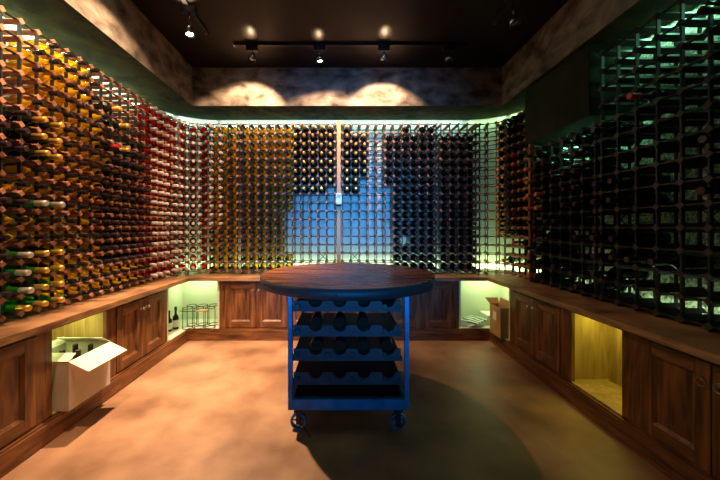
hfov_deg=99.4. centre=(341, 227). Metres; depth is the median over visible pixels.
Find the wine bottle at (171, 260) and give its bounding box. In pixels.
[158,258,176,261]
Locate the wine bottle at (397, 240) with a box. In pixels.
[391,237,400,243]
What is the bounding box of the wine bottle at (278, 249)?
[276,246,285,252]
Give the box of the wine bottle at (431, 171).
[424,169,435,177]
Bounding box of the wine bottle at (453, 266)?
[446,263,458,269]
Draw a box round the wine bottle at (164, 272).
[151,269,169,273]
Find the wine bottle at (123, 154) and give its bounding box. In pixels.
[114,151,137,156]
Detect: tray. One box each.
[297,361,395,377]
[298,337,394,353]
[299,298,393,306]
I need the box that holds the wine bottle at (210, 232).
[209,229,222,235]
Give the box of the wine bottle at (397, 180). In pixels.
[392,178,400,185]
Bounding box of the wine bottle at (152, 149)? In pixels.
[138,148,157,152]
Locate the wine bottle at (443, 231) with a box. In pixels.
[437,229,449,235]
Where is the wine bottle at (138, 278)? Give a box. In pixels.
[108,275,144,282]
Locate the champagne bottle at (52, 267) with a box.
[27,262,64,273]
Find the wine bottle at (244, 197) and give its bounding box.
[241,195,252,201]
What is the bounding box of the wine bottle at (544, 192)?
[542,191,565,195]
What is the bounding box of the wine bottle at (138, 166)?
[123,165,143,169]
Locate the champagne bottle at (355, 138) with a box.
[352,133,358,143]
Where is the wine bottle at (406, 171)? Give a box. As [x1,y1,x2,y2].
[400,169,409,177]
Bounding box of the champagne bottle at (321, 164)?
[319,160,325,169]
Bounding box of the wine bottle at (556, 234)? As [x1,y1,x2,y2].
[533,231,576,238]
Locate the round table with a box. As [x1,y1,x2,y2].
[260,263,435,436]
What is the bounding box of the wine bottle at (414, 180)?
[408,178,417,185]
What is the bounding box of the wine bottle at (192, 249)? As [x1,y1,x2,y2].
[189,246,196,252]
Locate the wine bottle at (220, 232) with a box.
[219,229,230,235]
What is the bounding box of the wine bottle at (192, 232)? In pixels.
[189,229,196,235]
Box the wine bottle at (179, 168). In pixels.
[167,167,182,172]
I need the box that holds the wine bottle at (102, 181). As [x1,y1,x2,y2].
[68,178,109,185]
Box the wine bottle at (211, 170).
[209,169,224,175]
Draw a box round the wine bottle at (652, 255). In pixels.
[624,252,677,266]
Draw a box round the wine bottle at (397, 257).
[392,254,400,260]
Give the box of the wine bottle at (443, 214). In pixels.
[437,212,449,218]
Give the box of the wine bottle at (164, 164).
[152,163,169,166]
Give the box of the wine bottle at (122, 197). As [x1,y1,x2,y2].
[113,196,127,200]
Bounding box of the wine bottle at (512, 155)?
[510,152,527,157]
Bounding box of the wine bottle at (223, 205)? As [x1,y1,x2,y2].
[219,203,233,209]
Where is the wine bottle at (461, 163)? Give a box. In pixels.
[455,160,467,168]
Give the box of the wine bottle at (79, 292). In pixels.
[49,288,89,296]
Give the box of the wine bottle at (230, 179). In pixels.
[228,178,240,183]
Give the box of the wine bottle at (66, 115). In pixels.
[28,109,75,119]
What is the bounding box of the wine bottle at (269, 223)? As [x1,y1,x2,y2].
[267,220,276,226]
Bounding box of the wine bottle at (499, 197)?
[496,194,508,200]
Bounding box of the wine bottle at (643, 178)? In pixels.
[607,174,670,186]
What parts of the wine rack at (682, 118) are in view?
rail, rail, rail, rail, rail, rail, rail, rail, rail, rail, rail, rail, rail, rail, rail, rail, rail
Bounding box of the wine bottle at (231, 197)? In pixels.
[228,195,240,201]
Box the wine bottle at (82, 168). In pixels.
[81,167,118,174]
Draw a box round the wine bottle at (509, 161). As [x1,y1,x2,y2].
[501,157,516,163]
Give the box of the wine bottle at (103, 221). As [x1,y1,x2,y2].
[68,217,111,225]
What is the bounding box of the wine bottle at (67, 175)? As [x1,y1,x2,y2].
[26,170,77,180]
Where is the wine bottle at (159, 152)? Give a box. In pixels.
[146,151,162,154]
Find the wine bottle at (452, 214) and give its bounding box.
[446,212,458,218]
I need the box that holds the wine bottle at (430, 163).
[425,160,435,169]
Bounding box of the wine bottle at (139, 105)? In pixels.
[133,104,157,110]
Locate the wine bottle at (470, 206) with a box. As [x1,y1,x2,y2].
[464,203,476,209]
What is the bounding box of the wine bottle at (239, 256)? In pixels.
[228,254,240,260]
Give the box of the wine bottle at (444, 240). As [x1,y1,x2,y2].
[437,237,449,243]
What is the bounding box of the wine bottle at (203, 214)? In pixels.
[198,212,208,218]
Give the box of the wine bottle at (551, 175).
[550,174,579,180]
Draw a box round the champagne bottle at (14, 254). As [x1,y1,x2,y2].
[3,248,33,261]
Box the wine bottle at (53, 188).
[10,183,64,194]
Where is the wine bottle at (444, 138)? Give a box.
[437,133,449,145]
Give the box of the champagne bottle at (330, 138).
[327,133,333,143]
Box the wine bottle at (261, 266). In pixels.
[259,263,269,269]
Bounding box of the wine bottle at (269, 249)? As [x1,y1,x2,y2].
[267,246,277,252]
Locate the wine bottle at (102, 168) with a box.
[68,164,110,172]
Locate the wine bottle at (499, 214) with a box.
[496,211,508,217]
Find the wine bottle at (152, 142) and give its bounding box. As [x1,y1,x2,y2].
[146,141,163,144]
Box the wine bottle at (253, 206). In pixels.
[250,203,261,209]
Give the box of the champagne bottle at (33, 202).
[10,197,48,208]
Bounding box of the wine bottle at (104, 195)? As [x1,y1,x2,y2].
[87,190,110,199]
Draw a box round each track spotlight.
[181,5,197,37]
[246,45,257,62]
[314,45,324,62]
[378,45,389,62]
[442,45,454,62]
[505,0,520,27]
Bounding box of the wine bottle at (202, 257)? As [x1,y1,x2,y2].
[197,254,208,260]
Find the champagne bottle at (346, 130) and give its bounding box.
[343,125,350,135]
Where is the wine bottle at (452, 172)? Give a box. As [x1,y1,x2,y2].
[446,169,458,175]
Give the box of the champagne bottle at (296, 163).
[294,160,301,169]
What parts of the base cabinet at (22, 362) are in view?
panel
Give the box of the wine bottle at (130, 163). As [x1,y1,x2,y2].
[114,162,136,167]
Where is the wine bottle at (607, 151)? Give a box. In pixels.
[572,148,623,158]
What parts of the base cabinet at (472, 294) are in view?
panel, panel, panel, panel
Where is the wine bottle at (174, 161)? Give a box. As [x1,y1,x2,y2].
[167,157,183,163]
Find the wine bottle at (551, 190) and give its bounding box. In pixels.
[549,186,578,195]
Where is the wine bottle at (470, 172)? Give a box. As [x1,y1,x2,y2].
[463,169,476,175]
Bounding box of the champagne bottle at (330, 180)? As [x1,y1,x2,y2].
[327,178,333,186]
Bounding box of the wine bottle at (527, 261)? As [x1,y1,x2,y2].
[525,258,549,263]
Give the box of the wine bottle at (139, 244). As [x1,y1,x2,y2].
[123,242,142,246]
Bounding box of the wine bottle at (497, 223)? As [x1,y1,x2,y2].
[496,220,507,226]
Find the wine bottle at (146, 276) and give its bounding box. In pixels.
[116,274,149,280]
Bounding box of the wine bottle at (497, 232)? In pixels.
[496,229,507,235]
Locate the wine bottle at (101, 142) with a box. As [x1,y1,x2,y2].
[71,138,109,146]
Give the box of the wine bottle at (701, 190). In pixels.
[696,187,719,194]
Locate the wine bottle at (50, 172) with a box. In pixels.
[7,167,60,177]
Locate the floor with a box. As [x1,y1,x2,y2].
[0,341,670,479]
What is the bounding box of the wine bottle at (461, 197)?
[455,195,467,201]
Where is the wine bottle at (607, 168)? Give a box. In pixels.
[571,165,624,175]
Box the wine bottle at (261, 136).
[259,133,268,145]
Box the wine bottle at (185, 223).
[176,220,188,226]
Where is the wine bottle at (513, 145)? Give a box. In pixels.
[512,144,540,148]
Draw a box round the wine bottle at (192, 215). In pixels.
[189,212,196,218]
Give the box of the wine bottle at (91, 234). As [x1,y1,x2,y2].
[55,230,100,239]
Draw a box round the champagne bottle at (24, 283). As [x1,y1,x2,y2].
[8,281,48,289]
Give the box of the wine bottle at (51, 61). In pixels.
[24,55,61,66]
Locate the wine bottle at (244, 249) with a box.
[241,246,252,252]
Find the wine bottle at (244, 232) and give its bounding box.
[241,229,252,235]
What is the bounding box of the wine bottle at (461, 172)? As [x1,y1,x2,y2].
[454,169,467,175]
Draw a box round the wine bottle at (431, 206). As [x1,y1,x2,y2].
[424,203,435,209]
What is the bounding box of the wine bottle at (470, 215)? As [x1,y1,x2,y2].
[464,212,476,218]
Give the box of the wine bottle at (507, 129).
[505,128,522,132]
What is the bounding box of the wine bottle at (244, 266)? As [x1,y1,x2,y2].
[241,263,252,269]
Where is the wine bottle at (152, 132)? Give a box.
[146,131,162,133]
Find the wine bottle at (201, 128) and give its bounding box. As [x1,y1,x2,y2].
[198,124,208,136]
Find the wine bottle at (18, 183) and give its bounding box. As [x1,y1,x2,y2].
[3,177,30,190]
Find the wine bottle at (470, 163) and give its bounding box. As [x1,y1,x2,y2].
[464,160,476,168]
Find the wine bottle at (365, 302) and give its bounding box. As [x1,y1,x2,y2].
[358,300,368,304]
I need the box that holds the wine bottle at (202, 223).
[197,220,208,226]
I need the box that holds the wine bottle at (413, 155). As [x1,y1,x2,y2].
[408,151,417,161]
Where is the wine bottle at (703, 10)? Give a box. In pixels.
[696,6,719,14]
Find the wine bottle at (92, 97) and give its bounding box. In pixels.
[56,92,101,102]
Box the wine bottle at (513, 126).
[511,125,523,128]
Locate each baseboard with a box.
[0,330,188,478]
[188,329,489,340]
[489,330,713,479]
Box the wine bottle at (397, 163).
[392,160,400,169]
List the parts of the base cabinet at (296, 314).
panel, door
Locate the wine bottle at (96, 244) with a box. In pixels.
[81,243,118,250]
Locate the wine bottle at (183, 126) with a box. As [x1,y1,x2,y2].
[176,122,188,131]
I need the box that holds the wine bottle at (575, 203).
[572,198,610,208]
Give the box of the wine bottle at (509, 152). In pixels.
[501,148,516,154]
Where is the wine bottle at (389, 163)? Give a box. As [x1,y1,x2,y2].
[384,160,391,169]
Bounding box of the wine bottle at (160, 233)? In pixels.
[146,230,164,236]
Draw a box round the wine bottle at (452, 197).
[447,195,458,201]
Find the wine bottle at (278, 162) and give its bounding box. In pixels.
[276,160,285,169]
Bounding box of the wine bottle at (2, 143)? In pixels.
[0,141,11,146]
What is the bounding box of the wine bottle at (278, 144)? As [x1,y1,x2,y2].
[276,142,285,152]
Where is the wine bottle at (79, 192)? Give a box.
[40,188,88,196]
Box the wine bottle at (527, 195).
[526,194,548,198]
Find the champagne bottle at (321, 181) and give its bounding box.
[319,178,325,186]
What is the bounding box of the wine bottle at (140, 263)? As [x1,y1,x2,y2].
[123,262,156,267]
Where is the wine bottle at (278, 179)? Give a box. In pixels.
[276,178,285,185]
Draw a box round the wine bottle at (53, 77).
[23,71,63,82]
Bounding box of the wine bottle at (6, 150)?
[3,146,28,154]
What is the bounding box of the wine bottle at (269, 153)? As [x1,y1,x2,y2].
[267,151,277,161]
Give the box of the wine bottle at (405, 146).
[400,142,409,152]
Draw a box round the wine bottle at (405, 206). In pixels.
[400,203,409,209]
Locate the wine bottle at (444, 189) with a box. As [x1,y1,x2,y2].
[437,186,449,192]
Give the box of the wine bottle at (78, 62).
[40,57,88,66]
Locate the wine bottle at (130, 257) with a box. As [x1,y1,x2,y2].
[113,254,135,260]
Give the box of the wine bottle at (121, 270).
[92,267,128,274]
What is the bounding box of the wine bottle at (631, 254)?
[608,251,650,263]
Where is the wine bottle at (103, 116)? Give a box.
[72,111,111,120]
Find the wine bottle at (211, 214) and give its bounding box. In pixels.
[209,212,224,218]
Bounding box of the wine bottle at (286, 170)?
[285,169,293,177]
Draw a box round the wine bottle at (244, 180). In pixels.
[241,178,252,185]
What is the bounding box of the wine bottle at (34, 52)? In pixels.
[3,45,45,59]
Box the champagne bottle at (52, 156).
[29,154,62,161]
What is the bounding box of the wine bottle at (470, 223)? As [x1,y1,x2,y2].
[464,220,476,226]
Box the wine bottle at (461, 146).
[453,142,467,151]
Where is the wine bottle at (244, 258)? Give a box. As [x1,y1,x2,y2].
[241,254,252,260]
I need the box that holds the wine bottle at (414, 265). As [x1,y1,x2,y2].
[408,263,418,268]
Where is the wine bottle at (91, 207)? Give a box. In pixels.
[74,203,100,211]
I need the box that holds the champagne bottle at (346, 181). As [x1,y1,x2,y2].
[343,178,350,185]
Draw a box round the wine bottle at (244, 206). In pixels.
[241,203,251,209]
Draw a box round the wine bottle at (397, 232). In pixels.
[391,229,400,235]
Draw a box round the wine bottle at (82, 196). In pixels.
[81,192,120,200]
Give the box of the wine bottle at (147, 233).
[131,230,151,236]
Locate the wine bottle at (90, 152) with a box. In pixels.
[55,147,99,156]
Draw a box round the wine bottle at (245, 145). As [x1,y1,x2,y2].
[241,142,253,152]
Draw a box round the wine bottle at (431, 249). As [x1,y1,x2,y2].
[424,246,435,252]
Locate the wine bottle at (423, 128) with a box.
[416,124,427,136]
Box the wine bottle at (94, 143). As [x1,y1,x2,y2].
[81,141,119,149]
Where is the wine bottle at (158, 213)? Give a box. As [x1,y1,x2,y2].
[145,210,163,215]
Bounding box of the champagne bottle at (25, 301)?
[6,297,48,306]
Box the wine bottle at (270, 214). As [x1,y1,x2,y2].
[268,212,277,218]
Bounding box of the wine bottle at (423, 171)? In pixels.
[416,169,426,177]
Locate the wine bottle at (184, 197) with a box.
[175,194,188,200]
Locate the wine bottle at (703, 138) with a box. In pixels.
[698,135,719,142]
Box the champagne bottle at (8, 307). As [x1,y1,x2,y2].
[3,301,31,314]
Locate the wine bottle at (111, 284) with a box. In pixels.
[81,281,119,289]
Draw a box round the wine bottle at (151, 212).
[138,209,156,214]
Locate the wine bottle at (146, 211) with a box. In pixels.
[131,208,149,214]
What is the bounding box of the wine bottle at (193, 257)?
[189,254,196,261]
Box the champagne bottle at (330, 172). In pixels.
[327,169,333,177]
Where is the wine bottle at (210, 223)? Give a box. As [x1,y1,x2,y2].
[209,220,221,226]
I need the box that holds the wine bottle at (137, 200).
[122,196,144,203]
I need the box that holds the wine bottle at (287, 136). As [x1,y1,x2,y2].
[285,133,293,144]
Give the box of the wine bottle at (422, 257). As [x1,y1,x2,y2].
[417,254,426,260]
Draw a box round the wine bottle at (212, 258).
[209,254,224,260]
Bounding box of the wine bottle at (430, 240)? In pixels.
[425,237,435,243]
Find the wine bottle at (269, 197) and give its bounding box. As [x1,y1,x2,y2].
[267,195,277,201]
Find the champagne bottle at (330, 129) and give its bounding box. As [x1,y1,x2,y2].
[327,124,333,135]
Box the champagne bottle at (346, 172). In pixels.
[343,169,349,177]
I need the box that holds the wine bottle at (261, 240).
[258,237,268,243]
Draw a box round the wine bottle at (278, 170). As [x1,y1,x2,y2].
[276,169,285,177]
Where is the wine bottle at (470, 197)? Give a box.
[464,195,476,201]
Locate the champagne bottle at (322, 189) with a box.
[319,186,325,194]
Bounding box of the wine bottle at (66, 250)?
[49,245,77,256]
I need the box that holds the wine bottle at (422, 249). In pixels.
[416,246,426,252]
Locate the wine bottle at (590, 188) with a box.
[571,181,611,192]
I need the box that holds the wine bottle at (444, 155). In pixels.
[437,151,449,160]
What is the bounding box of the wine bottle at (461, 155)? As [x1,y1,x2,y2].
[453,151,467,160]
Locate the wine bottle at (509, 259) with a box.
[501,256,523,262]
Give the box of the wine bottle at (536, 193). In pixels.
[534,192,558,197]
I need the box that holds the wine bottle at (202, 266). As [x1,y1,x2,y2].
[198,263,208,269]
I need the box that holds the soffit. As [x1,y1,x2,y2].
[0,0,697,119]
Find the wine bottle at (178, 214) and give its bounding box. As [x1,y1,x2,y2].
[166,211,182,217]
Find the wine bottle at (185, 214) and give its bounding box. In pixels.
[176,211,188,217]
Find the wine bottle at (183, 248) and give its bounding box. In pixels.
[175,246,188,252]
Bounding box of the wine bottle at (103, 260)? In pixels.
[68,256,111,265]
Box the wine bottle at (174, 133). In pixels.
[167,130,181,135]
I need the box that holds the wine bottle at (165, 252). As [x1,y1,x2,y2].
[151,250,169,255]
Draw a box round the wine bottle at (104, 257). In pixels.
[81,256,119,263]
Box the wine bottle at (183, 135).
[175,131,188,138]
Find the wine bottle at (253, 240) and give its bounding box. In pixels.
[250,237,260,243]
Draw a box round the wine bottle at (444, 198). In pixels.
[437,195,449,201]
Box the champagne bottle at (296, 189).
[294,186,301,194]
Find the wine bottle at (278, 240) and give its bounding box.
[276,237,285,243]
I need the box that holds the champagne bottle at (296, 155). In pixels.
[294,151,301,161]
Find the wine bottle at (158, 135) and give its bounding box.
[152,134,168,137]
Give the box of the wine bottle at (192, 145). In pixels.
[189,141,196,151]
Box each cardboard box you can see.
[52,337,126,410]
[485,297,508,338]
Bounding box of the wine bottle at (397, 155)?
[391,151,400,161]
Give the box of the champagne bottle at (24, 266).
[7,264,49,276]
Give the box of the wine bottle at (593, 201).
[590,195,627,207]
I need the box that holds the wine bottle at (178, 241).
[167,238,182,244]
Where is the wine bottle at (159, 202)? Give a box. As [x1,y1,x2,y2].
[146,199,163,205]
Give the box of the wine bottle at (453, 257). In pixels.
[447,254,458,260]
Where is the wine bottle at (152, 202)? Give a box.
[138,198,157,204]
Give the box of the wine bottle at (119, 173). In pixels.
[104,172,128,177]
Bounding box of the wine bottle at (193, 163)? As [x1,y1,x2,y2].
[189,159,196,168]
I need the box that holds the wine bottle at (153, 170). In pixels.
[138,169,157,173]
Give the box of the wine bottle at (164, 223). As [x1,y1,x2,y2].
[151,220,170,225]
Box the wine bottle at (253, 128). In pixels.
[250,125,260,137]
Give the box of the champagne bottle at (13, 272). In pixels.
[3,266,31,278]
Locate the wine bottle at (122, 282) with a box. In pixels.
[92,278,129,286]
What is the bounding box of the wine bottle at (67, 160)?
[56,158,76,165]
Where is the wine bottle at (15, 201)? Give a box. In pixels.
[3,195,30,207]
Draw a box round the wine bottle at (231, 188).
[228,186,240,192]
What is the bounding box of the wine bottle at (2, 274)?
[0,272,9,277]
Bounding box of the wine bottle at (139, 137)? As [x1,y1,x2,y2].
[130,135,157,142]
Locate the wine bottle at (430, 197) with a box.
[425,195,435,201]
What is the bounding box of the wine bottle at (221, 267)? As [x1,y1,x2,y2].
[219,263,233,269]
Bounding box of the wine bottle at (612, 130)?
[591,123,647,135]
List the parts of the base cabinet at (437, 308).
door, panel, door, panel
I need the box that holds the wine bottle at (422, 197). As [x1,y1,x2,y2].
[417,195,426,201]
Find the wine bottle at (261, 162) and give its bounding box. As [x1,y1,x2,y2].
[259,160,269,169]
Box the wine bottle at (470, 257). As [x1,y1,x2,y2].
[464,254,476,260]
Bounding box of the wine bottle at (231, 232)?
[228,229,240,235]
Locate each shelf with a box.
[296,385,399,396]
[298,313,394,330]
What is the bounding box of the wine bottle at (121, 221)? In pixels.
[105,218,127,225]
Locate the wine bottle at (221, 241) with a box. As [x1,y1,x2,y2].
[219,237,233,243]
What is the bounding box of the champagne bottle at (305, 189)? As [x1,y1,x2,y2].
[302,186,308,194]
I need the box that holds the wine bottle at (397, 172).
[392,169,400,177]
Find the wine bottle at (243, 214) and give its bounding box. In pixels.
[241,212,252,218]
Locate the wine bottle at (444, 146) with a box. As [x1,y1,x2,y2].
[437,142,449,153]
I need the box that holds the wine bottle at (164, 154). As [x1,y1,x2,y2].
[152,153,168,156]
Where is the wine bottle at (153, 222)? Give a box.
[138,219,158,225]
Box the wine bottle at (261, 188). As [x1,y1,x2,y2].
[259,186,269,192]
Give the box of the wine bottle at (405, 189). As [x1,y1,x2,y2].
[400,186,409,194]
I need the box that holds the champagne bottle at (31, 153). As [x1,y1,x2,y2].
[7,149,50,158]
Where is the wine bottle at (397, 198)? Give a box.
[392,195,400,202]
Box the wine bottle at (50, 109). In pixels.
[12,103,60,113]
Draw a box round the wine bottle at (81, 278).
[69,273,89,280]
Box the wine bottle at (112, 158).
[81,154,119,162]
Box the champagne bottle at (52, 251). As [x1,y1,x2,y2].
[28,246,64,257]
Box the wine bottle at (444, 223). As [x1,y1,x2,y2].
[437,220,449,226]
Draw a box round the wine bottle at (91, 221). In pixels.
[54,217,99,225]
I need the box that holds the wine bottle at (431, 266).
[424,263,435,269]
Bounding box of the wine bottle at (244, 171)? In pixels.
[241,169,253,175]
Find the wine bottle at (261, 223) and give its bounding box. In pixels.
[259,220,268,226]
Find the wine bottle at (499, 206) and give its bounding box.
[495,202,507,209]
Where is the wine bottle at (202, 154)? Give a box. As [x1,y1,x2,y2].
[198,151,208,161]
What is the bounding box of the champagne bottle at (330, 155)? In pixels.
[327,151,333,160]
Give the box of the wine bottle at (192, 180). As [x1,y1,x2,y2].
[189,177,196,185]
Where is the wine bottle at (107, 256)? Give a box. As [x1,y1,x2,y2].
[103,255,128,259]
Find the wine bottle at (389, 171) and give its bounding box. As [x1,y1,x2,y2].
[384,169,391,177]
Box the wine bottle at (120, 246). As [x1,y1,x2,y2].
[103,242,129,249]
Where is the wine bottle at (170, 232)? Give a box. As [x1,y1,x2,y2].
[158,230,177,233]
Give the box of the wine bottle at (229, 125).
[228,124,240,136]
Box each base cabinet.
[0,331,44,449]
[45,308,110,420]
[111,289,166,377]
[167,281,218,340]
[219,281,287,328]
[293,297,336,324]
[343,311,385,312]
[390,281,458,328]
[459,281,509,340]
[510,289,565,378]
[566,309,630,422]
[631,333,719,479]
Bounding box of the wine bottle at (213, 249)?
[210,246,224,252]
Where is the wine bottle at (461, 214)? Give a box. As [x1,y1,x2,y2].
[455,212,467,218]
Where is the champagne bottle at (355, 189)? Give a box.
[352,186,358,194]
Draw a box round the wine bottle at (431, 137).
[424,133,435,145]
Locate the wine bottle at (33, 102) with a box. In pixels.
[3,96,45,108]
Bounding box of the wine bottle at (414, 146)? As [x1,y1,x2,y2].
[408,142,417,152]
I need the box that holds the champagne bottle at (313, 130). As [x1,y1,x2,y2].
[310,125,316,135]
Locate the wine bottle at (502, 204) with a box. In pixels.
[501,202,516,208]
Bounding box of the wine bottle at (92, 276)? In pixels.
[54,272,98,280]
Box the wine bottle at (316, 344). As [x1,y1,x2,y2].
[310,337,323,351]
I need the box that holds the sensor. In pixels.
[336,193,341,205]
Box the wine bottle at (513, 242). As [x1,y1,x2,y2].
[512,240,539,244]
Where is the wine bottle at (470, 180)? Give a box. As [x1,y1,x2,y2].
[463,178,476,183]
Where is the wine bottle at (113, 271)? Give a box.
[81,268,119,275]
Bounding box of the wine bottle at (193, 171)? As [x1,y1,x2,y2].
[189,168,196,176]
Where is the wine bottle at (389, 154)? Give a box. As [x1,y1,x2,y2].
[384,151,391,161]
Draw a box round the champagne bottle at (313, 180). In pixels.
[310,178,316,186]
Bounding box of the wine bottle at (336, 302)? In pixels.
[334,300,345,304]
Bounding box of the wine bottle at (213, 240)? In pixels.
[209,237,224,243]
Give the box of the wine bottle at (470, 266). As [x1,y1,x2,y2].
[463,263,475,269]
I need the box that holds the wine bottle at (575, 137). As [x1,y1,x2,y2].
[572,133,611,141]
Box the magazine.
[461,315,486,324]
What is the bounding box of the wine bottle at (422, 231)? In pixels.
[417,229,427,235]
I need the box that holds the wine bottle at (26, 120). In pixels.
[10,116,48,125]
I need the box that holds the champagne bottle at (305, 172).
[302,169,308,177]
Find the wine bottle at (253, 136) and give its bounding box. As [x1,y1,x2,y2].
[250,133,261,144]
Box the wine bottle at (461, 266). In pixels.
[455,263,467,269]
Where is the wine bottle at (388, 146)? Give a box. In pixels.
[384,142,391,152]
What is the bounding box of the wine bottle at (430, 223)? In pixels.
[425,220,435,226]
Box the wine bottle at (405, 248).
[400,246,409,252]
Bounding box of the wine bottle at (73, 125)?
[71,124,111,134]
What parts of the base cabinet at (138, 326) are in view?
door, panel, door, panel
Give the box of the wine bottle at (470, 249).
[463,246,476,252]
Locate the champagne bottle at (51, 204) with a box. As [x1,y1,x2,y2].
[29,198,65,210]
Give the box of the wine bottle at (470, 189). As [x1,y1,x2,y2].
[463,186,476,192]
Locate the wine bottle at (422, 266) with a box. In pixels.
[416,263,426,269]
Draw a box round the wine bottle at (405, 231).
[400,229,409,235]
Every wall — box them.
[3,17,126,295]
[160,110,548,272]
[525,44,634,144]
[549,5,719,313]
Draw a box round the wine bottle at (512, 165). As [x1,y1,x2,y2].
[511,161,527,167]
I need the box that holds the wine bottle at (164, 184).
[152,183,169,186]
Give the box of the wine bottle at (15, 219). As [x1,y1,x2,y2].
[3,213,29,225]
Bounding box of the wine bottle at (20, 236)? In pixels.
[3,231,31,243]
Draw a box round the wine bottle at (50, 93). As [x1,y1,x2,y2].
[22,87,61,98]
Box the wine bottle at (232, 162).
[228,160,240,168]
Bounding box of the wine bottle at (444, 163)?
[437,160,449,169]
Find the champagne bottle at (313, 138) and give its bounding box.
[310,133,316,144]
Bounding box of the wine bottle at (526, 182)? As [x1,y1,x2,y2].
[525,181,548,185]
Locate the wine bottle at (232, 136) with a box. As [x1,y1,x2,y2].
[228,133,240,145]
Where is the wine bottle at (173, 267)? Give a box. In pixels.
[167,265,182,270]
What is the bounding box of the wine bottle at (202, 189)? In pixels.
[198,186,208,192]
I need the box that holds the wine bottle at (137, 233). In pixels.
[115,230,145,237]
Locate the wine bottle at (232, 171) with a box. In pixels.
[228,169,240,177]
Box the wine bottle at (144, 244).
[130,241,150,247]
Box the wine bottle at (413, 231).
[409,229,417,235]
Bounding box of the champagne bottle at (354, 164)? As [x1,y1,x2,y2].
[352,160,358,169]
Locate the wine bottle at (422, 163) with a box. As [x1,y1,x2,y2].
[416,160,426,169]
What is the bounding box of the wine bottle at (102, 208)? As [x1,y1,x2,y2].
[75,204,109,212]
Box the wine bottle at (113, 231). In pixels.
[105,230,129,238]
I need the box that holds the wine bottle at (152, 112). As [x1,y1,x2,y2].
[146,110,162,113]
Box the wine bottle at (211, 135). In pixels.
[210,134,224,143]
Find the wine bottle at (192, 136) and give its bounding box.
[189,132,196,143]
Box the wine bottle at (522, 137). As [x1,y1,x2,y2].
[505,135,523,142]
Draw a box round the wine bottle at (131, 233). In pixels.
[121,231,135,236]
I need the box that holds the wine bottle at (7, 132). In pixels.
[3,128,29,136]
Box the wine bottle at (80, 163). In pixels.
[45,160,89,168]
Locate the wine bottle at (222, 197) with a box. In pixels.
[219,195,233,201]
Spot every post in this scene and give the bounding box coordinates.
[337,120,340,262]
[528,144,533,281]
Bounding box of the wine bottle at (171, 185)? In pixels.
[159,184,178,188]
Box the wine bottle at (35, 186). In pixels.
[13,180,48,192]
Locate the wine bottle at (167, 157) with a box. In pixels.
[158,156,177,160]
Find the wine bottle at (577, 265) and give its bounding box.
[551,262,599,270]
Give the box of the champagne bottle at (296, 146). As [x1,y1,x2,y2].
[294,142,301,152]
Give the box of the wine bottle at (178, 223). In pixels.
[167,220,182,226]
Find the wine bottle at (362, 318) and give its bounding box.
[356,311,369,328]
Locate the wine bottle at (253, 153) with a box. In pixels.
[250,151,261,160]
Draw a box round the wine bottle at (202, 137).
[198,133,208,144]
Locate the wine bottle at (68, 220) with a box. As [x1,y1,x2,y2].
[26,215,77,225]
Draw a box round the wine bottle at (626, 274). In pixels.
[590,267,648,279]
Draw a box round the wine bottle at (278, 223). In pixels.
[276,220,285,226]
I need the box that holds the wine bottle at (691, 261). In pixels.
[647,254,719,269]
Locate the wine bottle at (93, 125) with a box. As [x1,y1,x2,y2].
[57,120,100,129]
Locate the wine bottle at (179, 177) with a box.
[167,176,183,181]
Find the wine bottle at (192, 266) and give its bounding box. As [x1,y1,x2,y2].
[189,262,196,269]
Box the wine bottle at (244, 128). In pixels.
[241,124,253,137]
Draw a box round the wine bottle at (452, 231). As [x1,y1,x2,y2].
[446,229,458,235]
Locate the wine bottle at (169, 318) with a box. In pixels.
[168,310,171,331]
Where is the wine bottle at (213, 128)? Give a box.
[209,124,224,135]
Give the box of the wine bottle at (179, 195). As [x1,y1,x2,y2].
[166,193,182,199]
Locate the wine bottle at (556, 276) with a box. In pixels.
[533,273,576,280]
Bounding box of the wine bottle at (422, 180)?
[416,178,426,185]
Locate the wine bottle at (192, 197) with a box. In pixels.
[189,194,196,201]
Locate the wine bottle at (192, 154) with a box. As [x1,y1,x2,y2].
[189,150,196,159]
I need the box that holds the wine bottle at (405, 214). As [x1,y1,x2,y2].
[400,212,409,218]
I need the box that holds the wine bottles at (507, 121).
[453,118,522,173]
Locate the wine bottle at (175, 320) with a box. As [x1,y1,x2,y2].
[172,306,178,329]
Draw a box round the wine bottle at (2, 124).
[0,122,10,127]
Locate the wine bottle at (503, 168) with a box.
[501,167,517,172]
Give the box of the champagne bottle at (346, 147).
[343,142,350,152]
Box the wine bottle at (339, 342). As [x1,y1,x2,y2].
[334,337,345,351]
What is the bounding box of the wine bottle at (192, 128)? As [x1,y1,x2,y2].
[189,124,196,134]
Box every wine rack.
[0,5,163,322]
[158,112,215,276]
[208,122,243,272]
[239,122,336,272]
[341,122,437,272]
[434,122,477,272]
[470,108,545,278]
[532,122,633,298]
[598,0,719,331]
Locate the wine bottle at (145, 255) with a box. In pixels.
[130,252,149,256]
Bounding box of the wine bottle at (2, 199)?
[0,197,12,202]
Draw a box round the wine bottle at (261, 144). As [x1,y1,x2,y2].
[259,142,268,153]
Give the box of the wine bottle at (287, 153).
[285,151,293,161]
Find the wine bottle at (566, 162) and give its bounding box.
[541,159,581,167]
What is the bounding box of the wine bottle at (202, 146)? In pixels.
[198,142,208,153]
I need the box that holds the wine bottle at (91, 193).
[54,189,100,198]
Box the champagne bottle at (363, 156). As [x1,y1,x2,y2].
[360,151,366,160]
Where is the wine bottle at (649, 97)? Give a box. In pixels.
[626,88,694,102]
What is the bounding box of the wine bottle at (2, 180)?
[0,178,12,183]
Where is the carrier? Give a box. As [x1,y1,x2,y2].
[181,304,216,329]
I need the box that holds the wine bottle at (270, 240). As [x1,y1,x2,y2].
[267,237,277,243]
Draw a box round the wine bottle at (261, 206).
[259,203,269,209]
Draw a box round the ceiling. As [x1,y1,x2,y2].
[131,0,567,67]
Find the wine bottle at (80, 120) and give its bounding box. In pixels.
[44,115,88,124]

